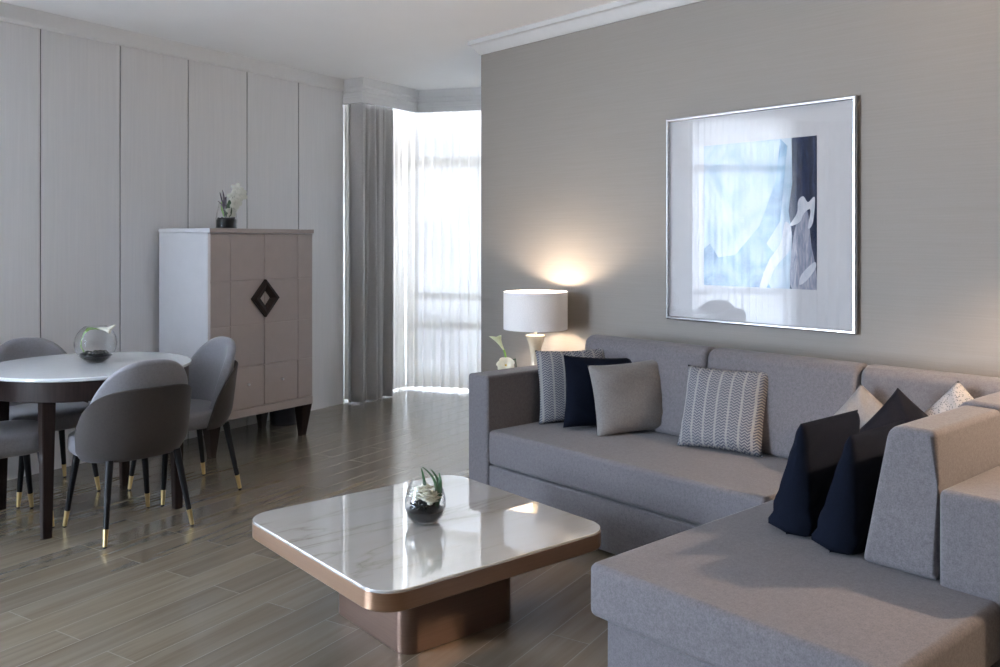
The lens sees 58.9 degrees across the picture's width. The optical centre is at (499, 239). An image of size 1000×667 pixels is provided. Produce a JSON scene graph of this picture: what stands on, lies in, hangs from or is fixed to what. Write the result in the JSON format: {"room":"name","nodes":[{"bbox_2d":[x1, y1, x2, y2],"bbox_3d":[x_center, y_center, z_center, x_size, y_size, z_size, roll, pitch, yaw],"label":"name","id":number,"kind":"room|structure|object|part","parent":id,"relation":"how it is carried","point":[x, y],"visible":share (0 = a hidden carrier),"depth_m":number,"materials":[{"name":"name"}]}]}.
{"room":"living room","nodes":[
{"label":"living room","id":0,"kind":"room"},
{"bbox_2d":[0,21,342,479],"bbox_3d":[-2.388,0.018,6.074,0.166,2.765,3.685,0,0,32],"label":"wall","id":1,"kind":"structure","parent":0,"point":[105,147],"depth_m":5.84,"materials":[{"name":"white wood"}]},
{"bbox_2d":[0,2,344,91],"bbox_3d":[-2.299,-1.317,6.012,0.050,0.097,3.635,0,0,32],"label":"trim","id":2,"kind":"structure","parent":1,"relation":"attached to","point":[10,13],"depth_m":5.95,"materials":[{"name":"white paint"}]},
{"bbox_2d":[0,385,614,666],"bbox_3d":[-0.390,1.450,3.481,10.400,0.100,10.050,0,0,-41],"label":"floor","id":3,"kind":"structure","parent":0,"point":[164,590],"depth_m":3.69,"materials":[{"name":"brown wood"}]},
{"bbox_2d":[0,420,54,527],"bbox_3d":[-2.487,0.981,4.316,0.526,0.842,0.549,0,0,-40],"label":"dining chair","id":4,"kind":"object","parent":3,"relation":"on","point":[17,437],"visible":0.66,"depth_m":4.25,"materials":[{"name":"grey fabric"}]},
{"bbox_3d":[-2.458,0.975,4.340,0.450,0.106,0.488,0,0,-40],"label":"seat","id":5,"kind":"part","parent":4,"relation":"part of","materials":[{"name":"grey fabric"}]},
{"bbox_3d":[-2.447,1.170,4.585,0.036,0.302,0.080,0,0,9],"label":"leg","id":6,"kind":"part","parent":4,"relation":"part of","materials":[{"name":"black metal"}]},
{"bbox_2d":[0,337,100,508],"bbox_3d":[-2.550,0.981,4.928,0.526,0.842,0.549,0,0,41],"label":"dining chair","id":7,"kind":"object","parent":3,"relation":"on","point":[68,414],"visible":0.4,"depth_m":4.94,"materials":[{"name":"grey fabric"}]},
{"bbox_3d":[-2.513,1.170,4.659,0.036,0.302,0.080,0,0,-8],"label":"leg","id":8,"kind":"part","parent":7,"relation":"part of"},
{"bbox_3d":[-2.659,0.771,5.022,0.226,0.423,0.502,0,0,41],"label":"backrest","id":9,"kind":"part","parent":7,"relation":"part of","materials":[{"name":"grey fabric"}]},
{"bbox_3d":[-2.522,0.975,4.904,0.450,0.106,0.488,0,0,41],"label":"seat","id":10,"kind":"part","parent":7,"relation":"part of","materials":[{"name":"grey fabric"}]},
{"bbox_3d":[-2.564,1.170,5.181,0.036,0.303,0.093,0,0,-12],"label":"leg","id":11,"kind":"part","parent":7,"relation":"part of","materials":[{"name":"black metal"}]},
{"bbox_3d":[-2.279,1.170,4.930,0.080,0.302,0.036,0,0,0],"label":"leg","id":12,"kind":"part","parent":7,"relation":"part of","materials":[{"name":"black metal"}]},
{"bbox_2d":[0,352,191,539],"bbox_3d":[-2.141,1.022,4.612,1.010,0.755,1.010,0,0,44],"label":"dining table","id":13,"kind":"object","parent":3,"relation":"on","point":[46,381],"visible":0.61,"depth_m":4.18,"materials":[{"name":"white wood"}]},
{"bbox_3d":[-2.590,1.077,4.603,0.061,0.645,0.061,0,0,44],"label":"leg","id":14,"kind":"part","parent":13,"relation":"part of","materials":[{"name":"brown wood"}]},
{"bbox_3d":[-2.131,1.077,4.162,0.061,0.645,0.061,0,0,44],"label":"leg","id":15,"kind":"part","parent":13,"relation":"part of","materials":[{"name":"brown wood"}]},
{"bbox_2d":[73,325,116,362],"bbox_3d":[-2.138,0.545,4.681,0.212,0.198,0.212,0,0,-41],"label":"bowl","id":16,"kind":"object","parent":13,"relation":"on","point":[96,356],"visible":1,"depth_m":4.66,"materials":[{"name":"clear glass"}]},
{"bbox_3d":[-2.182,0.531,4.685,0.097,0.132,0.024,0,0,15],"label":"stem","id":17,"kind":"part","parent":16,"relation":"part of","materials":[{"name":"clear glass"}]},
{"bbox_3d":[-2.150,1.077,5.062,0.061,0.645,0.061,0,0,44],"label":"leg","id":18,"kind":"part","parent":13,"relation":"part of","materials":[{"name":"brown wood"}]},
{"bbox_3d":[-1.691,1.077,4.622,0.061,0.645,0.061,0,0,44],"label":"leg","id":19,"kind":"part","parent":13,"relation":"part of","materials":[{"name":"brown wood"}]},
{"bbox_2d":[62,358,193,548],"bbox_3d":[-1.810,0.981,4.319,0.526,0.842,0.549,0,0,42],"label":"dining chair","id":20,"kind":"object","parent":3,"relation":"on","point":[141,411],"visible":1,"depth_m":4.12,"materials":[{"name":"grey fabric"}]},
{"bbox_3d":[-1.839,0.975,4.345,0.450,0.106,0.488,0,0,42],"label":"seat","id":21,"kind":"part","parent":20,"relation":"part of","materials":[{"name":"grey fabric"}]},
{"bbox_3d":[-2.082,1.170,4.322,0.080,0.302,0.036,0,0,1],"label":"leg","id":22,"kind":"part","parent":20,"relation":"part of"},
{"bbox_3d":[-1.802,1.170,4.067,0.036,0.303,0.093,0,0,-11],"label":"leg","id":23,"kind":"part","parent":20,"relation":"part of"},
{"bbox_3d":[-1.703,0.771,4.223,0.226,0.423,0.502,0,0,42],"label":"backrest","id":24,"kind":"part","parent":20,"relation":"part of","materials":[{"name":"grey fabric"}]},
{"bbox_3d":[-1.843,1.170,4.589,0.036,0.302,0.080,0,0,-7],"label":"leg","id":25,"kind":"part","parent":20,"relation":"part of","materials":[{"name":"black metal"}]},
{"bbox_3d":[-1.559,1.170,4.338,0.093,0.303,0.036,0,0,5],"label":"leg","id":26,"kind":"part","parent":20,"relation":"part of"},
{"bbox_2d":[128,336,241,505],"bbox_3d":[-1.763,0.981,4.970,0.549,0.842,0.526,0,0,45],"label":"dining chair","id":27,"kind":"object","parent":3,"relation":"on","point":[213,368],"visible":0.73,"depth_m":4.96,"materials":[{"name":"grey fabric"}]},
{"bbox_3d":[-2.035,1.170,4.952,0.080,0.302,0.036,0,0,-4],"label":"leg","id":28,"kind":"part","parent":27,"relation":"part of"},
{"bbox_3d":[-1.780,1.170,4.699,0.036,0.302,0.080,0,0,4],"label":"leg","id":29,"kind":"part","parent":27,"relation":"part of","materials":[{"name":"black metal"}]},
{"bbox_3d":[-1.790,0.975,4.943,0.488,0.106,0.450,0,0,45],"label":"seat","id":30,"kind":"part","parent":27,"relation":"part of","materials":[{"name":"grey fabric"}]},
{"bbox_3d":[-1.770,1.170,5.223,0.036,0.303,0.093,0,0,8],"label":"leg","id":31,"kind":"part","parent":27,"relation":"part of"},
{"bbox_3d":[-1.662,0.771,5.072,0.502,0.423,0.226,0,0,45],"label":"backrest","id":32,"kind":"part","parent":27,"relation":"part of","materials":[{"name":"grey fabric"}]},
{"bbox_3d":[-1.511,1.170,4.966,0.093,0.303,0.036,0,0,-8],"label":"leg","id":33,"kind":"part","parent":27,"relation":"part of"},
{"bbox_2d":[159,228,313,456],"bbox_3d":[-1.812,0.662,6.164,0.567,1.476,0.893,0,0,35],"label":"cabinet","id":34,"kind":"object","parent":3,"relation":"on","point":[252,288],"visible":0.92,"depth_m":5.93,"materials":[{"name":"grey paint"}]},
{"bbox_3d":[-1.866,1.290,5.721,0.088,0.221,0.088,0,0,35],"label":"leg","id":35,"kind":"part","parent":34,"relation":"part of","materials":[{"name":"brown wood"}]},
{"bbox_2d":[215,183,247,227],"bbox_3d":[-1.823,-0.231,5.968,0.196,0.310,0.142,0,0,22],"label":"flower vase","id":36,"kind":"object","parent":34,"relation":"on","point":[238,193],"visible":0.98,"depth_m":5.97,"materials":[{"name":"clear glass"}]},
{"bbox_3d":[-1.736,0.402,5.842,0.022,0.885,0.438,0,0,35],"label":"door","id":37,"kind":"part","parent":34,"relation":"part of","materials":[{"name":"beige paint"}]},
{"bbox_3d":[-1.692,0.983,5.906,0.022,0.274,0.281,0,0,35],"label":"drawer","id":38,"kind":"part","parent":34,"relation":"part of","materials":[{"name":"beige paint"}]},
{"bbox_3d":[-1.624,0.395,5.962,0.027,0.256,0.116,0,0,35],"label":"handle","id":39,"kind":"part","parent":34,"relation":"part of","materials":[{"name":"brown wood"}]},
{"bbox_3d":[-1.781,1.290,6.622,0.088,0.221,0.088,0,0,35],"label":"leg","id":40,"kind":"part","parent":34,"relation":"part of","materials":[{"name":"brown wood"}]},
{"bbox_3d":[-1.597,-0.062,6.014,0.002,0.026,0.893,0,0,35],"label":"rail","id":41,"kind":"part","parent":34,"relation":"part of","materials":[{"name":"beige paint"}]},
{"bbox_3d":[-1.611,1.151,6.024,0.020,0.055,0.885,0,0,35],"label":"rail","id":42,"kind":"part","parent":34,"relation":"part of","materials":[{"name":"beige paint"}]},
{"bbox_3d":[-1.557,0.395,6.058,0.027,0.256,0.116,0,0,35],"label":"handle","id":43,"kind":"part","parent":34,"relation":"part of","materials":[{"name":"brown wood"}]},
{"bbox_3d":[-1.525,0.983,6.147,0.022,0.274,0.296,0,0,35],"label":"drawer","id":44,"kind":"part","parent":34,"relation":"part of","materials":[{"name":"beige paint"}]},
{"bbox_3d":[-1.485,0.402,6.205,0.022,0.885,0.438,0,0,35],"label":"door","id":45,"kind":"part","parent":34,"relation":"part of","materials":[{"name":"beige paint"}]},
{"bbox_3d":[-1.416,1.290,6.369,0.088,0.221,0.088,0,0,35],"label":"leg","id":46,"kind":"part","parent":34,"relation":"part of","materials":[{"name":"brown wood"}]},
{"bbox_3d":[-1.399,0.983,6.328,0.022,0.274,0.138,0,0,35],"label":"panel","id":47,"kind":"part","parent":34,"relation":"part of","materials":[{"name":"beige paint"}]},
{"bbox_2d":[269,407,295,425],"bbox_3d":[-1.659,1.261,6.775,0.218,0.278,0.218,0,0,-41],"label":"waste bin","id":48,"kind":"object","parent":3,"relation":"on","point":[287,416],"visible":0.48,"depth_m":6.69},
{"bbox_2d":[252,475,600,654],"bbox_3d":[-0.284,1.226,3.308,0.992,0.348,0.992,0,0,-39],"label":"coffee table","id":49,"kind":"object","parent":3,"relation":"on","point":[415,588],"visible":0.97,"depth_m":3.11,"materials":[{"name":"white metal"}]},
{"bbox_2d":[405,467,445,523],"bbox_3d":[-0.279,0.948,3.302,0.154,0.207,0.154,0,0,-41],"label":"flower bowl","id":50,"kind":"object","parent":49,"relation":"on","point":[427,509],"visible":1,"depth_m":3.28,"materials":[{"name":"clear glass"}]},
{"bbox_2d":[469,334,999,666],"bbox_3d":[0.725,0.962,3.586,1.905,0.875,2.760,0,0,-41],"label":"sectional sofa","id":51,"kind":"object","parent":3,"relation":"on","point":[698,574],"visible":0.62,"depth_m":2.65,"materials":[{"name":"grey fabric"}]},
{"bbox_3d":[0.234,1.040,4.884,0.933,0.685,0.160,0,0,-41],"label":"armrest","id":52,"kind":"part","parent":51,"relation":"part of","materials":[{"name":"grey fabric"}]},
{"bbox_2d":[535,348,604,423],"bbox_3d":[0.395,0.777,4.731,0.409,0.392,0.151,0,0,-12],"label":"throw pillow","id":53,"kind":"object","parent":51,"relation":"on","point":[551,365],"visible":0.49,"depth_m":4.67,"materials":[{"name":"grey fabric"}]},
{"bbox_2d":[563,355,631,427],"bbox_3d":[0.534,0.787,4.594,0.447,0.387,0.143,0,0,-12],"label":"throw pillow","id":54,"kind":"object","parent":51,"relation":"on","point":[580,410],"visible":0.44,"depth_m":4.52,"materials":[{"name":"blue fabric"}]},
{"bbox_2d":[588,359,662,435],"bbox_3d":[0.656,0.792,4.457,0.424,0.382,0.165,0,0,-18],"label":"throw pillow","id":55,"kind":"object","parent":51,"relation":"on","point":[628,396],"visible":0.96,"depth_m":4.40,"materials":[{"name":"grey fabric"}]},
{"bbox_2d":[489,421,787,524],"bbox_3d":[0.760,1.057,4.173,0.788,0.174,1.600,0,0,-41],"label":"seat cushion","id":56,"kind":"object","parent":51,"relation":"on","point":[645,472],"depth_m":3.93,"materials":[{"name":"grey fabric"}]},
{"bbox_2d":[585,334,714,435],"bbox_3d":[0.764,0.746,4.624,0.206,0.443,0.806,0,0,-41],"label":"cushion","id":57,"kind":"object","parent":51,"relation":"on","point":[673,359],"depth_m":4.43,"materials":[{"name":"grey fabric"}]},
{"bbox_2d":[677,365,767,457],"bbox_3d":[1.035,0.785,4.104,0.416,0.377,0.199,0,0,36],"label":"throw pillow","id":58,"kind":"object","parent":51,"relation":"on","point":[724,409],"visible":1,"depth_m":4.05,"materials":[{"name":"grey fabric"}]},
{"bbox_2d":[707,348,867,458],"bbox_3d":[1.285,0.746,4.029,0.206,0.443,0.763,0,0,-41],"label":"cushion","id":59,"kind":"object","parent":51,"relation":"on","point":[801,389],"depth_m":3.92,"materials":[{"name":"grey fabric"}]},
{"bbox_2d":[591,500,999,666],"bbox_3d":[1.234,1.051,2.894,1.760,0.162,0.935,0,0,-41],"label":"cushion","id":60,"kind":"object","parent":51,"relation":"on","point":[737,589],"depth_m":2.41,"materials":[{"name":"grey fabric"}]},
{"bbox_2d":[768,410,859,536],"bbox_3d":[1.097,0.787,3.056,0.165,0.383,0.462,0,0,44],"label":"throw pillow","id":61,"kind":"object","parent":51,"relation":"on","point":[816,451],"visible":0.8,"depth_m":2.90,"materials":[{"name":"blue fabric"}]},
{"bbox_2d":[811,419,904,554],"bbox_3d":[1.175,0.785,2.882,0.151,0.383,0.462,0,0,44],"label":"throw pillow","id":62,"kind":"object","parent":51,"relation":"on","point":[844,520],"visible":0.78,"depth_m":2.72,"materials":[{"name":"blue fabric"}]},
{"bbox_2d":[833,384,882,427],"bbox_3d":[1.462,0.778,3.540,0.394,0.378,0.181,0,0,44],"label":"throw pillow","id":63,"kind":"object","parent":51,"relation":"on","point":[862,400],"visible":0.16,"depth_m":3.55,"materials":[{"name":"grey fabric"}]},
{"bbox_2d":[860,388,927,431],"bbox_3d":[1.514,0.768,3.321,0.414,0.399,0.190,0,0,41],"label":"throw pillow","id":64,"kind":"object","parent":51,"relation":"on","point":[898,407],"visible":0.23,"depth_m":3.34,"materials":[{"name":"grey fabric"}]},
{"bbox_2d":[861,364,999,411],"bbox_3d":[1.797,0.746,3.446,0.206,0.443,0.777,0,0,-41],"label":"cushion","id":65,"kind":"object","parent":51,"relation":"on","point":[924,388],"depth_m":3.52,"materials":[{"name":"grey fabric"}]},
{"bbox_2d":[864,405,999,579],"bbox_3d":[1.350,0.754,2.746,0.500,0.428,0.221,0,0,-41],"label":"cushion","id":66,"kind":"object","parent":51,"relation":"on","point":[924,457],"depth_m":2.58,"materials":[{"name":"grey fabric"}]},
{"bbox_2d":[924,381,973,415],"bbox_3d":[1.696,0.750,3.286,0.197,0.432,0.436,0,0,-32],"label":"throw pillow","id":67,"kind":"object","parent":51,"relation":"on","point":[957,395],"visible":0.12,"depth_m":3.32,"materials":[{"name":"white fabric"}]},
{"bbox_3d":[1.736,1.041,2.784,1.151,0.682,0.222,0,0,-41],"label":"frame","id":68,"kind":"part","parent":51,"relation":"part of","materials":[{"name":"grey fabric"}]},
{"bbox_2d":[960,391,999,412],"bbox_3d":[1.700,0.748,3.053,0.420,0.440,0.221,0,0,-41],"label":"cushion","id":69,"kind":"object","parent":51,"relation":"on","point":[991,401],"depth_m":2.91,"materials":[{"name":"grey fabric"}]},
{"bbox_3d":[0.203,1.117,5.209,0.560,0.565,0.330,0,0,-41],"label":"side table","id":70,"kind":"object","parent":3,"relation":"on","visible":0},
{"bbox_2d":[489,335,516,369],"bbox_3d":[0.020,0.690,5.060,0.141,0.290,0.129,0,0,-41],"label":"flower","id":71,"kind":"object","parent":70,"relation":"on","point":[505,362],"visible":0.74,"depth_m":5.05,"materials":[{"name":"beige plant"}]},
{"bbox_2d":[504,290,567,365],"bbox_3d":[0.212,0.571,5.283,0.382,0.527,0.382,0,0,-41],"label":"table lamp","id":72,"kind":"object","parent":70,"relation":"on","point":[535,311],"visible":0.8,"depth_m":5.13,"materials":[{"name":"white fabric"}]},
{"bbox_3d":[0.212,0.419,5.283,0.382,0.223,0.382,0,0,-41],"label":"lamp shade","id":73,"kind":"part","parent":72,"relation":"part of","materials":[{"name":"white fabric"}]},
{"bbox_2d":[0,0,618,89],"bbox_3d":[-0.390,-1.425,3.481,10.400,0.120,10.050,0,0,-41],"label":"ceiling","id":74,"kind":"structure","parent":0,"point":[414,44],"depth_m":5.68,"materials":[{"name":"white paint"}]},
{"bbox_2d":[343,104,343,402],"bbox_3d":[-1.472,0.018,7.615,0.245,2.765,0.100,0,0,32],"label":"wall reveal","id":75,"kind":"structure","parent":0,"point":[343,104],"depth_m":7.59,"materials":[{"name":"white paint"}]},
{"bbox_2d":[342,77,480,112],"bbox_3d":[0.375,-1.265,7.712,3.565,0.200,0.745,0,0,3],"label":"trim","id":76,"kind":"structure","parent":75,"relation":"attached to","point":[361,89],"depth_m":7.93,"materials":[{"name":"white paint"}]},
{"bbox_2d":[348,103,393,402],"bbox_3d":[-1.109,0.094,7.730,0.136,2.588,0.498,0,0,37],"label":"drape","id":77,"kind":"object","parent":76,"relation":"hanging from","point":[370,127],"visible":0.98,"depth_m":7.68,"materials":[{"name":"grey fabric"}]},
{"bbox_2d":[344,104,404,398],"bbox_3d":[-1.125,0.090,7.984,0.059,2.580,0.804,0,0,32],"label":"sheer curtain","id":78,"kind":"object","parent":76,"relation":"hanging from","point":[398,117],"visible":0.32,"depth_m":8.24,"materials":[{"name":"white fabric"}]},
{"bbox_2d":[406,111,480,388],"bbox_3d":[0.296,0.096,8.005,2.425,2.592,0.069,0,0,16],"label":"sheer curtain","id":79,"kind":"object","parent":76,"relation":"hanging from","point":[444,148],"visible":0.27,"depth_m":8.24,"materials":[{"name":"white fabric"}]},
{"bbox_2d":[398,110,411,384],"bbox_3d":[0.677,0.018,8.210,3.501,2.765,0.180,0,0,16],"label":"wall window","id":80,"kind":"structure","parent":0,"point":[404,112],"depth_m":8.56,"materials":[{"name":"white paint"}]},
{"bbox_2d":[481,0,999,377],"bbox_3d":[2.118,0.018,3.616,0.150,2.765,6.650,0,0,-41],"label":"wall","id":81,"kind":"structure","parent":0,"point":[573,125],"depth_m":4.47,"materials":[{"name":"grey paint"}]},
{"bbox_2d":[468,0,703,54],"bbox_3d":[3.180,-1.317,4.590,3.166,0.097,6.716,0,0,-41],"label":"trim","id":82,"kind":"structure","parent":81,"relation":"attached to","point":[620,10],"depth_m":5.35,"materials":[{"name":"paint"}]},
{"bbox_2d":[666,95,858,334],"bbox_3d":[1.273,-0.114,4.441,0.031,1.090,1.081,0,0,-41],"label":"framed picture","id":83,"kind":"object","parent":81,"relation":"attached to","point":[762,203],"visible":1,"depth_m":4.39,"materials":[{"name":"paper"}]},
{"bbox_2d":[704,135,816,289],"bbox_3d":[1.288,-0.129,4.429,0.002,0.732,0.642,0,0,-41],"label":"art print","id":84,"kind":"object","parent":83,"relation":"attached to","point":[760,192],"depth_m":4.41}
]}

